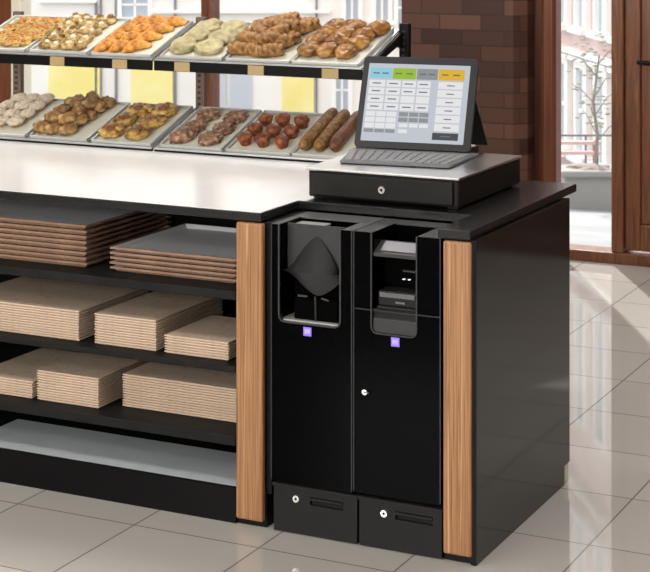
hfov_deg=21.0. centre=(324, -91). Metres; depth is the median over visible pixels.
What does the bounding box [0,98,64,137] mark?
tray
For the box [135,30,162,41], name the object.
roll
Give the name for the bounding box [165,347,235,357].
serving board
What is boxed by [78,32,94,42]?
cream puff
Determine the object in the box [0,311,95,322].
serving board
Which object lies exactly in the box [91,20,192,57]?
tray
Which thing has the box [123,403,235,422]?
serving board
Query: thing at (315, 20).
bread twist
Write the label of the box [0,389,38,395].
serving board
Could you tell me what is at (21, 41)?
slice
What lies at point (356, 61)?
tray
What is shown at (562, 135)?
railing
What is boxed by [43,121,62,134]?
roll
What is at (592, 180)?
stone planter
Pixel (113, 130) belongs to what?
pastry
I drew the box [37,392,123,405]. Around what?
serving board
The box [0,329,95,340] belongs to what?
serving board
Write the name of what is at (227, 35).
bun
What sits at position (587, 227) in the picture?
ground
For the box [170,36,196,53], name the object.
bun
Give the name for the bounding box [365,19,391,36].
bun
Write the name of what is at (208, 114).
cookie
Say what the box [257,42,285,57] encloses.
bread twist
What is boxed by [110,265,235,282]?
serving tray
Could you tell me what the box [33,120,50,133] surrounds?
roll
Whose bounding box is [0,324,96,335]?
serving board
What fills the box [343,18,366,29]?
bun
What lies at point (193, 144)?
tray
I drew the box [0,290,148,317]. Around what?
serving board
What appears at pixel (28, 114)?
muffin
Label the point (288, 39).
bread twist
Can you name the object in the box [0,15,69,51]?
tray
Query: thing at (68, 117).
roll
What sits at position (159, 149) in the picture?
shelf
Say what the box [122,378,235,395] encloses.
serving board
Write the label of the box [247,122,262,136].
muffin
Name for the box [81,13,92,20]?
cream puff
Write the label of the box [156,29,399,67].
shelf
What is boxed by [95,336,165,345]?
serving board
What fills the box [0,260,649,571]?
floor
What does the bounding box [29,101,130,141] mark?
tray
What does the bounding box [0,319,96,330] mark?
serving board
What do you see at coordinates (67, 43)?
cream puff
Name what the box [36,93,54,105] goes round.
muffin
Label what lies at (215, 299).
serving board
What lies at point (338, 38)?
bun
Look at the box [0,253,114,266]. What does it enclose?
serving tray
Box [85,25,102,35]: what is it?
cream puff
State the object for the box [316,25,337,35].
bun
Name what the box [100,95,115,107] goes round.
roll
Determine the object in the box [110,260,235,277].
serving tray
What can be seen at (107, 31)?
tray
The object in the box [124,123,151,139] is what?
pastry
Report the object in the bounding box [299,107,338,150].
stick
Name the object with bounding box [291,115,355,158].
tray
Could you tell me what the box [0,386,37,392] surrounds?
serving board
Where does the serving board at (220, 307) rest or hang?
on the serving board at (216, 311)
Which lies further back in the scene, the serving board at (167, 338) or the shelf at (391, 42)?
the shelf at (391, 42)
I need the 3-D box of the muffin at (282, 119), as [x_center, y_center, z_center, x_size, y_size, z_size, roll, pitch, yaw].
[-0.150,0.746,6.224,0.057,0.054,0.059,0,0,13]
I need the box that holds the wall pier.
[402,0,534,180]
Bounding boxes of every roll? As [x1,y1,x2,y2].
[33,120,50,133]
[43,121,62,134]
[44,111,62,122]
[57,103,71,112]
[57,111,76,124]
[57,123,77,135]
[64,96,83,108]
[72,104,85,114]
[73,114,88,125]
[79,98,98,108]
[85,90,99,99]
[85,108,96,119]
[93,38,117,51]
[93,99,106,111]
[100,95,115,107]
[107,30,126,39]
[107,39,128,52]
[116,22,136,31]
[119,31,140,40]
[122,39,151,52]
[130,15,146,24]
[132,23,150,31]
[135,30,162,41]
[141,14,166,23]
[146,22,174,33]
[161,15,188,26]
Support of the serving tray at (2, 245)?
on the serving tray at (2, 250)
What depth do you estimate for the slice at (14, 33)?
6.62 m
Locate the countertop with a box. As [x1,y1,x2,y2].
[0,128,575,240]
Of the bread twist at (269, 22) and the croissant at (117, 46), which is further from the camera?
the croissant at (117, 46)
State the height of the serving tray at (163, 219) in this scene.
0.016 m
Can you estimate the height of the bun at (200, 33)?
0.062 m
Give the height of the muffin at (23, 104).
0.046 m
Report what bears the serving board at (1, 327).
on the serving board at (5, 330)
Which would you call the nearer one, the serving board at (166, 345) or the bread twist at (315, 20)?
the serving board at (166, 345)
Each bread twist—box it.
[226,41,247,55]
[239,31,258,41]
[246,42,259,56]
[249,23,267,32]
[252,31,280,44]
[257,17,280,27]
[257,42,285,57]
[264,23,289,33]
[274,18,300,30]
[275,11,300,20]
[275,33,294,47]
[287,29,302,43]
[297,20,312,33]
[301,17,320,29]
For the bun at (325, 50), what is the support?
in the tray at (356, 61)
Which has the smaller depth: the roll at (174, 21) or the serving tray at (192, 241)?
the serving tray at (192, 241)
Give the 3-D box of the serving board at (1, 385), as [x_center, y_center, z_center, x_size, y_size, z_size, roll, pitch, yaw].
[-0.918,1.474,5.585,0.222,0.008,0.360,0,0,26]
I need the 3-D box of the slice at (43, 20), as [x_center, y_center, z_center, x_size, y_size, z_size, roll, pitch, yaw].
[-1.068,0.427,6.729,0.082,0.035,0.069,0,0,0]
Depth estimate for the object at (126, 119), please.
6.43 m
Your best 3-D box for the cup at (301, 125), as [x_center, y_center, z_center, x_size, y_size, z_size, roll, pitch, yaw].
[-0.080,0.756,6.191,0.052,0.025,0.052,-12,18,-11]
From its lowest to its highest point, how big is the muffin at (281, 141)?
0.050 m
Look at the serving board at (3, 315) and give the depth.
5.34 m
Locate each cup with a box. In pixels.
[239,139,251,145]
[257,140,269,147]
[261,121,271,126]
[270,132,279,137]
[276,142,288,148]
[277,121,289,127]
[285,133,297,138]
[297,122,308,129]
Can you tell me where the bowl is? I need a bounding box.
[282,269,338,295]
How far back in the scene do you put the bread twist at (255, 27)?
6.17 m
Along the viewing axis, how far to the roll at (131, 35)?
6.40 m
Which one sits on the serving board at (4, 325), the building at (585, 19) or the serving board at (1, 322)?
the serving board at (1, 322)
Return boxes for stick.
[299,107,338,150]
[313,109,349,151]
[329,111,357,151]
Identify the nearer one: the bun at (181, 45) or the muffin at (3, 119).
the bun at (181, 45)
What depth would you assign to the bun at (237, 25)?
6.32 m
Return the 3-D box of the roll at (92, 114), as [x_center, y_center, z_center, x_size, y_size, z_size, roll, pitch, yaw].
[-0.879,0.761,6.543,0.052,0.044,0.070,0,0,-35]
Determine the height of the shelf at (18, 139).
0.115 m
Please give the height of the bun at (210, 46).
0.057 m
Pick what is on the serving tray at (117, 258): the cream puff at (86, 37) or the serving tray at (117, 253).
the serving tray at (117, 253)
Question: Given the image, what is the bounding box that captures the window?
[0,0,219,106]
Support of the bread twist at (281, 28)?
on the bread twist
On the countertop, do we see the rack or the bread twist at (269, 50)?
the rack
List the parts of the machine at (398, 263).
edge trim, note plate, plate, pull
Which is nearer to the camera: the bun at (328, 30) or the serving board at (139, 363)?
the serving board at (139, 363)
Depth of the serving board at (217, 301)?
5.25 m
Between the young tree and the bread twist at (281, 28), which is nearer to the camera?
the bread twist at (281, 28)
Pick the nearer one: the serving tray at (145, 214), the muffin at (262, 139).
the serving tray at (145, 214)
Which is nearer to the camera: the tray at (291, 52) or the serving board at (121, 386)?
the serving board at (121, 386)
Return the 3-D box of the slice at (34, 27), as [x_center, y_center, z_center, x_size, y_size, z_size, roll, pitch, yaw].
[-1.099,0.451,6.673,0.086,0.037,0.085,0,0,-21]
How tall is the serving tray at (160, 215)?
0.016 m
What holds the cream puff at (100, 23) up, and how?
in the tray at (107, 31)
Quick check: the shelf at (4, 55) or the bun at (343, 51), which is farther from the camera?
the shelf at (4, 55)
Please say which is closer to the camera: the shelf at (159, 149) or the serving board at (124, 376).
the serving board at (124, 376)
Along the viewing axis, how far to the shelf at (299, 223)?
5.01 m
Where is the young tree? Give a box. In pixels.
[566,33,610,163]
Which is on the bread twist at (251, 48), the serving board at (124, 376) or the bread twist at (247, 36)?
the bread twist at (247, 36)
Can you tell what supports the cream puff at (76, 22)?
in the tray at (107, 31)
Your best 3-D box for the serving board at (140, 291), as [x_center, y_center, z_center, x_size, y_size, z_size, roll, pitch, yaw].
[-0.858,1.222,5.565,0.455,0.008,0.400,0,0,26]
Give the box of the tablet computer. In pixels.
[340,56,487,167]
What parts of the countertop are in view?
drawer, cash drawer, lid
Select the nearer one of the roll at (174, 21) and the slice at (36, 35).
the roll at (174, 21)
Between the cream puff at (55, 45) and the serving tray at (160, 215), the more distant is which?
the cream puff at (55, 45)
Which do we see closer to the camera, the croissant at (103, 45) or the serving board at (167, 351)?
the serving board at (167, 351)
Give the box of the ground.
[182,122,610,246]
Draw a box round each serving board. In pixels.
[0,276,139,312]
[0,290,146,315]
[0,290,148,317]
[0,293,147,320]
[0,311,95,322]
[0,314,96,325]
[0,316,94,327]
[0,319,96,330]
[0,321,95,332]
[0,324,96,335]
[0,326,96,338]
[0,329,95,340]
[0,348,78,382]
[0,379,38,385]
[0,381,38,388]
[0,384,38,390]
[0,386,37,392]
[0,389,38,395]
[0,392,37,398]
[37,352,141,379]
[37,361,146,382]
[37,361,149,384]
[37,375,123,387]
[37,377,122,389]
[37,380,123,392]
[37,382,122,395]
[37,385,123,397]
[37,387,123,400]
[37,390,123,402]
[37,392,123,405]
[37,395,124,407]
[94,291,214,321]
[94,301,222,329]
[94,304,222,332]
[94,308,222,337]
[94,313,222,342]
[95,298,219,324]
[95,299,222,327]
[95,306,222,334]
[95,311,223,340]
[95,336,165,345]
[95,338,166,348]
[95,341,164,350]
[122,375,235,393]
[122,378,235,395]
[122,383,235,401]
[122,388,235,406]
[123,362,235,390]
[123,381,235,398]
[123,386,235,403]
[123,391,235,408]
[123,393,235,411]
[123,396,235,414]
[123,398,235,416]
[123,401,235,419]
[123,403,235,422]
[164,315,235,344]
[164,337,235,346]
[164,342,235,352]
[164,344,235,354]
[164,350,235,360]
[165,339,235,349]
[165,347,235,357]
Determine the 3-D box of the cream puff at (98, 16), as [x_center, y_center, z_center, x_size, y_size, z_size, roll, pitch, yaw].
[-0.863,0.412,6.652,0.063,0.042,0.062,0,0,-16]
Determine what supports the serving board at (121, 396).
on the shelf unit at (213, 469)
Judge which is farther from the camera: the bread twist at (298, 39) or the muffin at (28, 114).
the muffin at (28, 114)
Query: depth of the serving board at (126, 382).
5.21 m
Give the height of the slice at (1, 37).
0.039 m
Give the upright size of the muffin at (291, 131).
0.052 m
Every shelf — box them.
[0,23,195,59]
[5,104,195,148]
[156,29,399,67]
[156,136,321,158]
[297,221,330,225]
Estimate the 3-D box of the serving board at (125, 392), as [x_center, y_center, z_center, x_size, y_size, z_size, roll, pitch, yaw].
[-0.345,1.458,5.364,0.415,0.008,0.360,0,0,26]
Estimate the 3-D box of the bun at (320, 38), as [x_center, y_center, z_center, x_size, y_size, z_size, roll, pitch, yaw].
[-0.026,0.454,6.099,0.082,0.053,0.083,0,0,-20]
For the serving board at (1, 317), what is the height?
0.008 m
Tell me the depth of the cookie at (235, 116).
6.31 m
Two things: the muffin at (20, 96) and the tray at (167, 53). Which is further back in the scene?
the muffin at (20, 96)
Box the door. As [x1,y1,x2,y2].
[535,0,649,266]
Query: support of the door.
in the wall
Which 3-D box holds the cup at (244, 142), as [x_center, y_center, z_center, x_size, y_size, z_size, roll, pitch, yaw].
[-0.278,0.808,6.130,0.050,0.024,0.050,6,23,39]
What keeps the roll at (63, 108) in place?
on the roll
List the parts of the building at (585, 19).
pane, pane, pane, pane, pane, pane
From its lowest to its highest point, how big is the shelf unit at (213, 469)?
0.864 m
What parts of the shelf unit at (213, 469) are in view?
shelf, shelf, shelf, panel, board, panel, wood post, panel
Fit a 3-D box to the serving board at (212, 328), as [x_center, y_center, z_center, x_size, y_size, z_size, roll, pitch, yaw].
[-0.315,1.253,5.231,0.216,0.008,0.280,0,0,26]
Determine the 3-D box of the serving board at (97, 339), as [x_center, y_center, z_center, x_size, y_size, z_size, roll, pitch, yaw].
[-0.506,1.291,5.391,0.216,0.008,0.400,0,0,26]
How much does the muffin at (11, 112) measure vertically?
0.041 m
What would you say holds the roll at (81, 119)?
in the tray at (85, 132)
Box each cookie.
[168,128,196,143]
[183,118,207,132]
[195,107,221,120]
[198,129,223,146]
[212,121,235,135]
[222,110,249,124]
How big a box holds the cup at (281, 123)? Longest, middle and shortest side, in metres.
0.052 x 0.052 x 0.025 m
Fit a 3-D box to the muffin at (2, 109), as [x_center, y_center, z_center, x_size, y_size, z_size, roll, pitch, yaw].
[-1.250,0.776,6.689,0.071,0.044,0.067,0,0,25]
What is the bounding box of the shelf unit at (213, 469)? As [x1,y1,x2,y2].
[0,209,319,526]
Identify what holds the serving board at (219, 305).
on the serving board at (220, 307)
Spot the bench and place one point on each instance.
(593, 141)
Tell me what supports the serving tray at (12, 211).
on the serving tray at (145, 214)
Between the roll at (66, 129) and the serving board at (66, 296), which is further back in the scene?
the roll at (66, 129)
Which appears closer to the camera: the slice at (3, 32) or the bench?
the slice at (3, 32)
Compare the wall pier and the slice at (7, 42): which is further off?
the wall pier
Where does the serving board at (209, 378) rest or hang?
on the serving board at (124, 376)
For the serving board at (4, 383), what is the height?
0.008 m
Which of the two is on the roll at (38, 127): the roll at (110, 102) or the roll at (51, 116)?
the roll at (51, 116)
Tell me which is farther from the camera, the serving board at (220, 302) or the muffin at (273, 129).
the muffin at (273, 129)
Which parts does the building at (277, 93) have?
door, pane, door, door, door, door, pane, pane, pane, pane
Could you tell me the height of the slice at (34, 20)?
0.032 m
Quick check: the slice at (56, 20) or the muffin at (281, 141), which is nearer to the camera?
the muffin at (281, 141)
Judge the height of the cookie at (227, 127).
0.046 m
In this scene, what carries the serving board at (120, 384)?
on the serving board at (121, 386)
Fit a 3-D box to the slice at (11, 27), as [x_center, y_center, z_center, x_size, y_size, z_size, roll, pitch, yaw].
[-1.195,0.448,6.721,0.086,0.037,0.074,0,0,-15]
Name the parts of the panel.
wood post, panel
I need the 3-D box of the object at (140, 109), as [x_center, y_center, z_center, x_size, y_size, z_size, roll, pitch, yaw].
[-0.694,0.743,6.520,0.096,0.052,0.091,0,0,0]
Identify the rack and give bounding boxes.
[0,11,410,162]
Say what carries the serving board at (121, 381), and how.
on the serving board at (120, 384)
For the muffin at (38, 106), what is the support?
in the tray at (23, 131)
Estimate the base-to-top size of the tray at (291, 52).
0.116 m
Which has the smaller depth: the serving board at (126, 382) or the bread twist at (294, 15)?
the serving board at (126, 382)
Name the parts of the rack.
slotted post, rail, rail, slotted post, rail, rail, slotted post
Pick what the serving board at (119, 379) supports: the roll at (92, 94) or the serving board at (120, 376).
the serving board at (120, 376)
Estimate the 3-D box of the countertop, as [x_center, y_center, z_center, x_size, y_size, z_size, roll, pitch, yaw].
[-0.503,0.824,6.020,2.782,0.120,1.620,0,0,26]
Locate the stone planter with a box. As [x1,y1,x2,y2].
[561,162,610,210]
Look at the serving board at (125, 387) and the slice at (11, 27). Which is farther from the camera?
the slice at (11, 27)
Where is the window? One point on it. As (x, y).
(210, 9)
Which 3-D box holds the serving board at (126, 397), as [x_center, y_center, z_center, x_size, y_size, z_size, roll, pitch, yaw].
[-0.345,1.474,5.364,0.415,0.008,0.360,0,0,26]
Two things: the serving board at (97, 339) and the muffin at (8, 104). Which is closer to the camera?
the serving board at (97, 339)
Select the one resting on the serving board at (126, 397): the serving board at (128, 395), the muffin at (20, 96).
the serving board at (128, 395)
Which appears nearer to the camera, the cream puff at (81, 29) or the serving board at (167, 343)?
the serving board at (167, 343)
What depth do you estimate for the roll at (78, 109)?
6.50 m
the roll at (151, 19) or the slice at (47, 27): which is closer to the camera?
the roll at (151, 19)
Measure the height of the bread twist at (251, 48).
0.056 m
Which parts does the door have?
handle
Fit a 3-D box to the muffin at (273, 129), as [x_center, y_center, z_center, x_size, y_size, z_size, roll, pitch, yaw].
[-0.183,0.775,6.152,0.054,0.051,0.058,0,0,-32]
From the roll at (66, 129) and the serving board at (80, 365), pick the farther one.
the roll at (66, 129)
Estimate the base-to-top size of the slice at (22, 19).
0.034 m
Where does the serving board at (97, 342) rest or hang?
on the shelf unit at (213, 469)
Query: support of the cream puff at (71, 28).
in the tray at (107, 31)
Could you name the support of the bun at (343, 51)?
in the tray at (356, 61)
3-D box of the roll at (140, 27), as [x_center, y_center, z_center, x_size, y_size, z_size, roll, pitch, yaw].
[-0.672,0.444,6.475,0.110,0.053,0.059,0,0,-18]
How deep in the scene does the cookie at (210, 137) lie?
6.17 m
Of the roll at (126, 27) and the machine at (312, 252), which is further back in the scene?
the roll at (126, 27)
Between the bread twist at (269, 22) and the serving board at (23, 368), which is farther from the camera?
the bread twist at (269, 22)
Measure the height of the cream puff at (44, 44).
0.037 m
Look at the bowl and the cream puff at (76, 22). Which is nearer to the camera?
the bowl
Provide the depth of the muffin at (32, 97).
6.76 m
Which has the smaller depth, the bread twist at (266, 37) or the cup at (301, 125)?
the bread twist at (266, 37)
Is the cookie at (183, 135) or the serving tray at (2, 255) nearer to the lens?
the serving tray at (2, 255)
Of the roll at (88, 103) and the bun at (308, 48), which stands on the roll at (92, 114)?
the roll at (88, 103)
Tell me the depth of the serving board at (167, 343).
5.10 m
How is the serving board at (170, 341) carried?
on the serving board at (167, 343)
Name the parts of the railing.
rail, post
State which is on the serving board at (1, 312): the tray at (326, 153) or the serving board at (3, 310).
the serving board at (3, 310)
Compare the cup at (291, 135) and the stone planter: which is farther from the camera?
the stone planter
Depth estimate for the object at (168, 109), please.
6.45 m
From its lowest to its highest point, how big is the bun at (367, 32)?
0.053 m
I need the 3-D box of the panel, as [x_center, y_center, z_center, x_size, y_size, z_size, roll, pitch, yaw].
[0.298,1.317,5.157,0.620,0.866,0.794,0,0,26]
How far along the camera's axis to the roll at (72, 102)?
6.58 m
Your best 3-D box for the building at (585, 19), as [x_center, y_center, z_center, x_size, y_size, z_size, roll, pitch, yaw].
[5.009,-4.250,21.724,4.140,17.500,21.000,0,0,-7]
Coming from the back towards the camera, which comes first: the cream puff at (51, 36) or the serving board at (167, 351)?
the cream puff at (51, 36)
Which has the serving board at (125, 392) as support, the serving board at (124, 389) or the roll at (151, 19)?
the serving board at (124, 389)
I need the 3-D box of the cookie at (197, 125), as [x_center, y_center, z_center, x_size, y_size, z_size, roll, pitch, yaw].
[-0.469,0.778,6.311,0.086,0.049,0.098,0,0,14]
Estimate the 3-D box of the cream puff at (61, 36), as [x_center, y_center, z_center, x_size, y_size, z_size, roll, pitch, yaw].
[-0.974,0.475,6.525,0.057,0.037,0.066,0,0,31]
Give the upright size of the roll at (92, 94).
0.054 m
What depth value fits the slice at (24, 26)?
6.68 m
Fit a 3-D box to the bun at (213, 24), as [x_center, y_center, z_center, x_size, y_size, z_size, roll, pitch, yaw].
[-0.421,0.425,6.394,0.100,0.059,0.101,0,0,-41]
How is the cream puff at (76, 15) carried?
in the tray at (107, 31)
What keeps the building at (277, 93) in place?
on the ground
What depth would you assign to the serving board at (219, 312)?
5.22 m
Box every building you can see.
[31,0,401,121]
[561,0,610,163]
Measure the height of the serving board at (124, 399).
0.008 m
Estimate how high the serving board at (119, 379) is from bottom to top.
0.008 m
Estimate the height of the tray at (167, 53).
0.116 m
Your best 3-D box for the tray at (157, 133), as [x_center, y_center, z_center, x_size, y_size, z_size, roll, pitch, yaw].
[-0.670,0.784,6.426,0.256,0.116,0.297,0,0,26]
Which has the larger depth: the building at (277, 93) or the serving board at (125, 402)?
the building at (277, 93)
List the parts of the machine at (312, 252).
edge trim, guide rod, pull, plate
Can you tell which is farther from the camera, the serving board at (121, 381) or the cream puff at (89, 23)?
the cream puff at (89, 23)
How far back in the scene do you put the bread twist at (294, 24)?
6.17 m
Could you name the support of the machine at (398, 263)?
on the floor
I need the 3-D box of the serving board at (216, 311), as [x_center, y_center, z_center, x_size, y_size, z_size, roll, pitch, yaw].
[-0.507,1.260,5.392,0.216,0.008,0.400,0,0,26]
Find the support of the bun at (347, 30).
in the tray at (356, 61)
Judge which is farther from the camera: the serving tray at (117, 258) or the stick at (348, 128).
the stick at (348, 128)
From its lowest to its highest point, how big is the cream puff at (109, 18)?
0.044 m
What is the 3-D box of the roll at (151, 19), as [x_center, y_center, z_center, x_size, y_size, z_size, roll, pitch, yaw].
[-0.634,0.417,6.534,0.120,0.056,0.064,0,0,-6]
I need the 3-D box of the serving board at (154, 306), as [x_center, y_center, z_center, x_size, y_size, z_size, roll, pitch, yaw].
[-0.507,1.214,5.393,0.216,0.008,0.400,0,0,26]
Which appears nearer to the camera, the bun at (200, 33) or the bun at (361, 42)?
the bun at (361, 42)
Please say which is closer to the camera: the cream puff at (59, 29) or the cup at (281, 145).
the cup at (281, 145)
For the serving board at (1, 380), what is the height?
0.008 m
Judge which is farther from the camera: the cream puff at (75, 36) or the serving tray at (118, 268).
the cream puff at (75, 36)
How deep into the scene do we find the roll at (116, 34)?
6.43 m
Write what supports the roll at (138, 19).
in the tray at (157, 45)
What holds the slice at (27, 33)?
in the tray at (11, 20)
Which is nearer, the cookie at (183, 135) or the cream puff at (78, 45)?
the cookie at (183, 135)
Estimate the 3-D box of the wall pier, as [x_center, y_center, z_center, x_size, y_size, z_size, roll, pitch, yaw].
[0.759,0.440,9.039,0.670,2.620,0.290,0,0,26]
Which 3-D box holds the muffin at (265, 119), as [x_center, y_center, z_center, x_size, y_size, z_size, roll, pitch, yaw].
[-0.213,0.748,6.253,0.053,0.049,0.054,0,0,-43]
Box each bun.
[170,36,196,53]
[183,26,210,41]
[194,18,222,31]
[194,38,223,54]
[208,29,237,44]
[220,19,248,33]
[297,41,318,56]
[305,33,328,44]
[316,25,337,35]
[316,42,337,58]
[324,18,344,28]
[324,33,348,45]
[334,26,355,37]
[334,44,357,58]
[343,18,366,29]
[346,34,369,50]
[351,27,375,39]
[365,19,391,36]
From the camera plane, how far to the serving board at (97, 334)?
5.21 m
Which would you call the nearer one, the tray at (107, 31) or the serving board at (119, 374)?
the serving board at (119, 374)
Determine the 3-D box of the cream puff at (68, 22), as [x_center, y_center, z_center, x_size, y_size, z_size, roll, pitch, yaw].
[-0.973,0.432,6.653,0.058,0.042,0.061,0,0,-14]
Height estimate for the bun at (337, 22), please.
0.054 m
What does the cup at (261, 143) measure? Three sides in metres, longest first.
0.052 x 0.052 x 0.025 m
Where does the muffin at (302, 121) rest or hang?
in the tray at (234, 146)
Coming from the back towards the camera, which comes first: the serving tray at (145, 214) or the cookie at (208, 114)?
the cookie at (208, 114)
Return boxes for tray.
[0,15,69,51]
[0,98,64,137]
[0,199,143,229]
[0,212,158,234]
[0,213,166,239]
[0,216,171,245]
[0,220,171,250]
[0,226,171,256]
[0,248,114,261]
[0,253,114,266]
[29,18,130,54]
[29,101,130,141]
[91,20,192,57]
[91,102,192,146]
[110,223,235,262]
[110,250,235,267]
[110,255,235,272]
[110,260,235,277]
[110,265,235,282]
[159,21,251,60]
[159,106,261,150]
[225,25,323,63]
[225,110,323,155]
[291,27,393,66]
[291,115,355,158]
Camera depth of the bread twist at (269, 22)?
6.21 m
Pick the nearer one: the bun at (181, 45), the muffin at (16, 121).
the bun at (181, 45)
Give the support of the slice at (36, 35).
in the tray at (11, 20)
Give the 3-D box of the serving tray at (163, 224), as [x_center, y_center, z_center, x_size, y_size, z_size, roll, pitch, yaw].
[-0.867,1.031,5.666,0.565,0.016,0.500,0,0,26]
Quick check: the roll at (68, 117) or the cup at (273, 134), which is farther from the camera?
the roll at (68, 117)
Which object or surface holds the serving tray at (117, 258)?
on the serving tray at (117, 263)
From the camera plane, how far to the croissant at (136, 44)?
6.31 m
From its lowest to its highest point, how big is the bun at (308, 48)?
0.054 m
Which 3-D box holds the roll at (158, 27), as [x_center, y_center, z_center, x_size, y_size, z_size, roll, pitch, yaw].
[-0.614,0.441,6.452,0.120,0.057,0.064,0,0,-16]
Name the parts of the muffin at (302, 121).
crown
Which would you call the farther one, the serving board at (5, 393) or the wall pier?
the wall pier
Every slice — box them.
[0,30,11,36]
[0,35,16,46]
[0,36,8,45]
[2,22,20,30]
[8,30,24,36]
[12,36,32,46]
[13,16,32,23]
[15,22,33,30]
[19,30,35,37]
[26,17,41,23]
[27,23,44,30]
[31,31,46,40]
[35,23,56,31]
[37,16,52,23]
[49,17,65,25]
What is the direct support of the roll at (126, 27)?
in the tray at (157, 45)
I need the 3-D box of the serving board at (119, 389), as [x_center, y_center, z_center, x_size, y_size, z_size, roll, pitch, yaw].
[-0.703,1.474,5.478,0.224,0.008,0.360,0,0,26]
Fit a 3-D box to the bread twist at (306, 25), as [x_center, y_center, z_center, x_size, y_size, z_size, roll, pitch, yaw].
[-0.094,0.417,6.213,0.104,0.057,0.054,0,0,0]
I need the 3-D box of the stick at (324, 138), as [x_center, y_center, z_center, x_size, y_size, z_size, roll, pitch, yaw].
[0.025,0.764,6.086,0.045,0.122,0.282,0,0,23]
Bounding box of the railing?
[561,134,610,162]
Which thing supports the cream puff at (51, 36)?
in the tray at (107, 31)
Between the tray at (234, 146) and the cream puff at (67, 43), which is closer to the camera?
the tray at (234, 146)
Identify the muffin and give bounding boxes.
[0,99,16,109]
[0,107,5,115]
[0,115,8,126]
[3,108,20,117]
[6,115,24,127]
[10,93,26,101]
[13,100,31,110]
[18,108,35,119]
[24,93,39,101]
[28,101,45,112]
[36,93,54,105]
[236,131,252,145]
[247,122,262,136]
[253,132,270,147]
[258,113,272,126]
[265,123,281,137]
[274,112,290,127]
[274,134,289,148]
[283,124,299,138]
[294,114,309,129]
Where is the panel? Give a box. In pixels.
[443,198,569,565]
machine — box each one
[271,211,398,543]
[353,218,504,558]
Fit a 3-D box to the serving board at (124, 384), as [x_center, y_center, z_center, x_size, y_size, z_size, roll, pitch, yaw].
[-0.347,1.435,5.363,0.415,0.008,0.360,0,0,26]
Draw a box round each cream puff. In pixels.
[38,39,52,48]
[44,31,59,41]
[49,38,62,49]
[53,26,66,32]
[55,33,69,40]
[60,38,74,49]
[62,18,73,26]
[64,25,76,34]
[67,31,82,40]
[70,12,83,19]
[71,41,87,50]
[72,19,85,26]
[76,25,88,34]
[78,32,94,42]
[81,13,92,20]
[82,18,96,27]
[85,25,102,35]
[91,13,103,20]
[95,19,108,28]
[102,14,116,24]
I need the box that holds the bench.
[561,140,600,163]
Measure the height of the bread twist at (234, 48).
0.052 m
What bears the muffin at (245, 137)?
in the tray at (234, 146)
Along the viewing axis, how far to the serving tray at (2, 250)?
5.40 m
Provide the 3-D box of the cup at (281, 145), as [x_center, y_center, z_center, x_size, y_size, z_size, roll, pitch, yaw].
[-0.147,0.810,6.061,0.049,0.023,0.049,-21,21,-33]
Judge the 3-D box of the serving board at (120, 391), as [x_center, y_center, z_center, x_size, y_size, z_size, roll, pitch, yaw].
[-0.702,1.482,5.479,0.224,0.008,0.360,0,0,26]
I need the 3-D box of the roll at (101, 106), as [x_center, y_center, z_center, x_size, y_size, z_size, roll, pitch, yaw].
[-0.849,0.734,6.588,0.057,0.049,0.075,0,0,-5]

